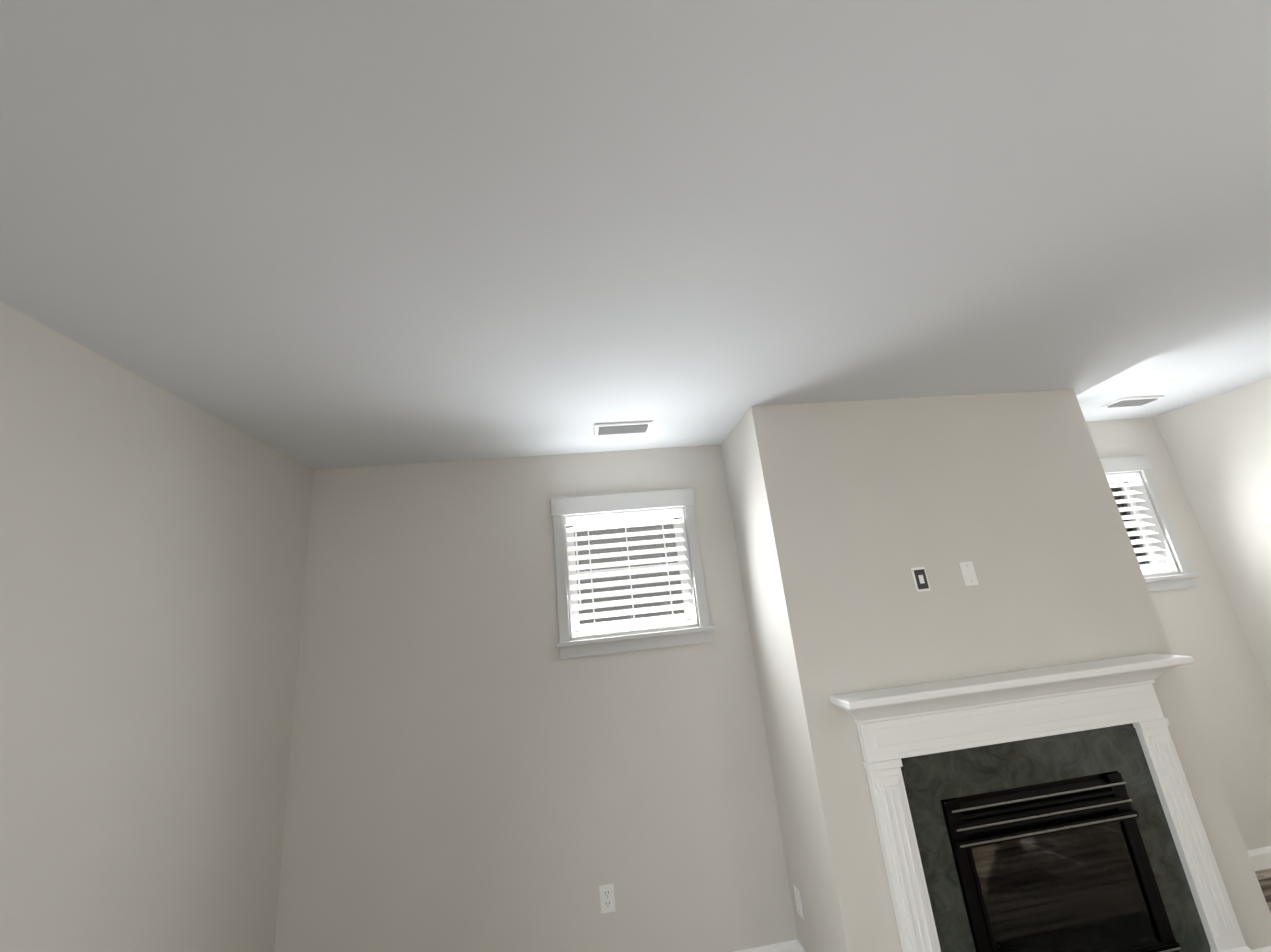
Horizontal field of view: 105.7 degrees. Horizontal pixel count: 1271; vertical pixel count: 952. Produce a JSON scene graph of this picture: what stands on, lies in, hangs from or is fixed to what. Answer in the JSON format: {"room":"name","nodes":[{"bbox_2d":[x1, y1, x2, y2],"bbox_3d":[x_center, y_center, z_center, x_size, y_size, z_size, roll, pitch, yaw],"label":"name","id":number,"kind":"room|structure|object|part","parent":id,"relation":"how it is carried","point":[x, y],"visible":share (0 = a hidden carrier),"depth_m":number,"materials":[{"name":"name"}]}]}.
{"room":"living room","nodes":[
{"label":"living room","id":0,"kind":"room"},
{"bbox_2d":[0,301,313,951],"bbox_3d":[-1.408,0.217,-1.191,0.120,2.700,7.872,-4,-16,-7],"label":"wall","id":1,"kind":"structure","parent":0,"point":[153,545],"depth_m":1.61,"materials":[{"name":"paint"}]},
{"bbox_2d":[0,0,1270,469],"bbox_3d":[1.261,-1.324,-0.486,5.789,0.100,7.832,-4,-16,-7],"label":"ceiling","id":2,"kind":"structure","parent":0,"point":[320,234],"depth_m":1.20,"materials":[{"name":"paint"}]},
{"bbox_2d":[594,421,652,434],"bbox_3d":[-0.069,-0.256,2.628,0.310,0.016,0.150,-4,-16,-7],"label":"ceiling vent","id":3,"kind":"object","parent":2,"relation":"in","point":[622,428],"visible":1,"depth_m":2.60,"materials":[{"name":"white plastic"}]},
{"bbox_2d":[1100,396,1163,407],"bbox_3d":[3.165,-0.468,3.070,0.300,0.016,0.140,-4,-16,-7],"label":"ceiling vent","id":4,"kind":"object","parent":2,"relation":"in","point":[1135,401],"visible":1,"depth_m":3.04,"materials":[{"name":"white plastic"}]},
{"bbox_2d":[274,418,1270,951],"bbox_3d":[1.071,1.086,2.852,5.909,2.700,0.160,-4,-16,-7],"label":"wall","id":5,"kind":"structure","parent":0,"point":[476,764],"depth_m":2.54,"materials":[{"name":"paint"}]},
{"bbox_2d":[599,883,615,913],"bbox_3d":[-0.137,2.063,2.352,0.072,0.116,0.008,-4,-16,-7],"label":"outlet","id":6,"kind":"object","parent":5,"relation":"attached to","point":[607,899],"visible":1,"depth_m":2.35,"materials":[{"name":"white plastic"}]},
{"bbox_2d":[550,488,714,658],"bbox_3d":[-0.038,0.556,2.859,0.893,0.900,0.197,-4,-16,-7],"label":"window","id":7,"kind":"structure","parent":5,"relation":"in","point":[613,504],"depth_m":2.84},
{"bbox_3d":[-0.043,0.577,2.914,0.713,0.676,0.060,-4,-16,-7],"label":"window sash","id":8,"kind":"part","parent":7,"relation":"part of","materials":[{"name":"white plastic"}]},
{"bbox_2d":[566,510,694,635],"bbox_3d":[-0.037,0.557,2.847,0.705,0.671,0.060,-4,-16,-7],"label":"window blinds","id":9,"kind":"object","parent":7,"relation":"attached to","point":[661,515],"visible":1,"depth_m":2.84,"materials":[{"name":"white plastic"}]},
{"bbox_2d":[734,939,797,951],"bbox_3d":[-0.393,2.422,2.221,2.432,0.092,0.014,-4,-16,-7],"label":"baseboard","id":10,"kind":"structure","parent":5,"relation":"attached to","point":[787,946],"depth_m":2.36,"materials":[{"name":"white wood"}]},
{"bbox_2d":[1100,455,1200,591],"bbox_3d":[3.172,0.335,3.260,0.893,0.900,0.197,-4,-16,-7],"label":"window","id":11,"kind":"structure","parent":5,"relation":"in","point":[1115,466],"depth_m":3.29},
{"bbox_3d":[3.167,0.356,3.314,0.713,0.676,0.060,-4,-16,-7],"label":"window sash","id":12,"kind":"part","parent":11,"relation":"part of","materials":[{"name":"white plastic"}]},
{"bbox_2d":[1106,474,1172,573],"bbox_3d":[3.174,0.337,3.248,0.705,0.671,0.060,-4,-16,-7],"label":"window blinds","id":13,"kind":"object","parent":11,"relation":"attached to","point":[1122,478],"visible":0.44,"depth_m":3.27,"materials":[{"name":"white plastic"}]},
{"bbox_2d":[1247,846,1270,870],"bbox_3d":[3.352,2.165,2.688,1.282,0.092,0.014,-4,-16,-7],"label":"baseboard","id":14,"kind":"structure","parent":5,"relation":"attached to","point":[1260,858],"depth_m":2.70,"materials":[{"name":"white wood"}]},
{"bbox_2d":[721,389,1270,951],"bbox_3d":[1.663,0.944,2.563,1.926,2.700,0.588,-4,-16,-7],"label":"wall","id":15,"kind":"structure","parent":0,"point":[847,515],"depth_m":2.39,"materials":[{"name":"paint"}]},
{"bbox_2d":[793,884,803,919],"bbox_3d":[0.790,2.067,2.338,0.007,0.116,0.072,-4,-16,-7],"label":"outlet","id":16,"kind":"object","parent":15,"relation":"attached to","point":[798,902],"visible":1,"depth_m":2.33,"materials":[{"name":"white plastic"}]},
{"bbox_2d":[795,940,805,951],"bbox_3d":[0.835,2.256,2.079,0.014,0.092,0.581,-4,-16,-7],"label":"baseboard","id":17,"kind":"structure","parent":15,"relation":"attached to","point":[799,948],"depth_m":2.36,"materials":[{"name":"white wood"}]},
{"bbox_2d":[911,567,930,591],"bbox_3d":[1.392,0.504,2.348,0.072,0.116,0.008,-4,-16,-7],"label":"outlet","id":18,"kind":"object","parent":15,"relation":"attached to","point":[920,578],"visible":1,"depth_m":2.35,"materials":[{"name":"white plastic"}]},
{"bbox_2d":[959,561,978,585],"bbox_3d":[1.649,0.482,2.382,0.072,0.116,0.007,-4,-16,-7],"label":"electrical outlet","id":19,"kind":"object","parent":15,"relation":"attached to","point":[969,576],"visible":1,"depth_m":2.38,"materials":[{"name":"white plastic"}]},
{"bbox_2d":[1252,946,1270,951],"bbox_3d":[2.755,2.123,2.318,0.014,0.092,0.581,-4,-16,-7],"label":"baseboard","id":20,"kind":"structure","parent":15,"relation":"attached to","point":[1265,949],"depth_m":2.05,"materials":[{"name":"white wood"}]},
{"bbox_2d":[1154,377,1270,696],"bbox_3d":[4.090,0.466,1.750,0.120,2.700,3.214,-4,-16,-7],"label":"wall","id":21,"kind":"structure","parent":0,"point":[1218,447],"depth_m":3.08,"materials":[{"name":"paint"}]},
{"bbox_2d":[1255,868,1270,912],"bbox_3d":[4.060,1.488,0.239,11.127,0.060,10.212,-4,-16,-7],"label":"floor","id":22,"kind":"structure","parent":0,"point":[1264,877],"depth_m":2.58,"materials":[{"name":"brown wood"}]},
{"bbox_2d":[830,653,1252,951],"bbox_3d":[1.768,1.530,2.050,1.682,1.282,0.917,-4,-16,-7],"label":"fireplace","id":23,"kind":"object","parent":22,"relation":"on","point":[1049,809],"visible":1,"depth_m":2.08,"materials":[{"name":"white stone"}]},
{"bbox_3d":[1.787,1.742,2.010,0.732,0.440,0.004,-4,-16,-7],"label":"glass","id":24,"kind":"part","parent":23,"relation":"part of","materials":[{"name":"black glass"}]},
{"label":"outside","id":25,"kind":"structure","parent":0,"visible":0},
{"bbox_2d":[574,524,682,623],"bbox_3d":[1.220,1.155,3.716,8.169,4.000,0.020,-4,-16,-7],"label":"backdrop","id":26,"kind":"structure","parent":25,"point":[599,532],"depth_m":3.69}
]}

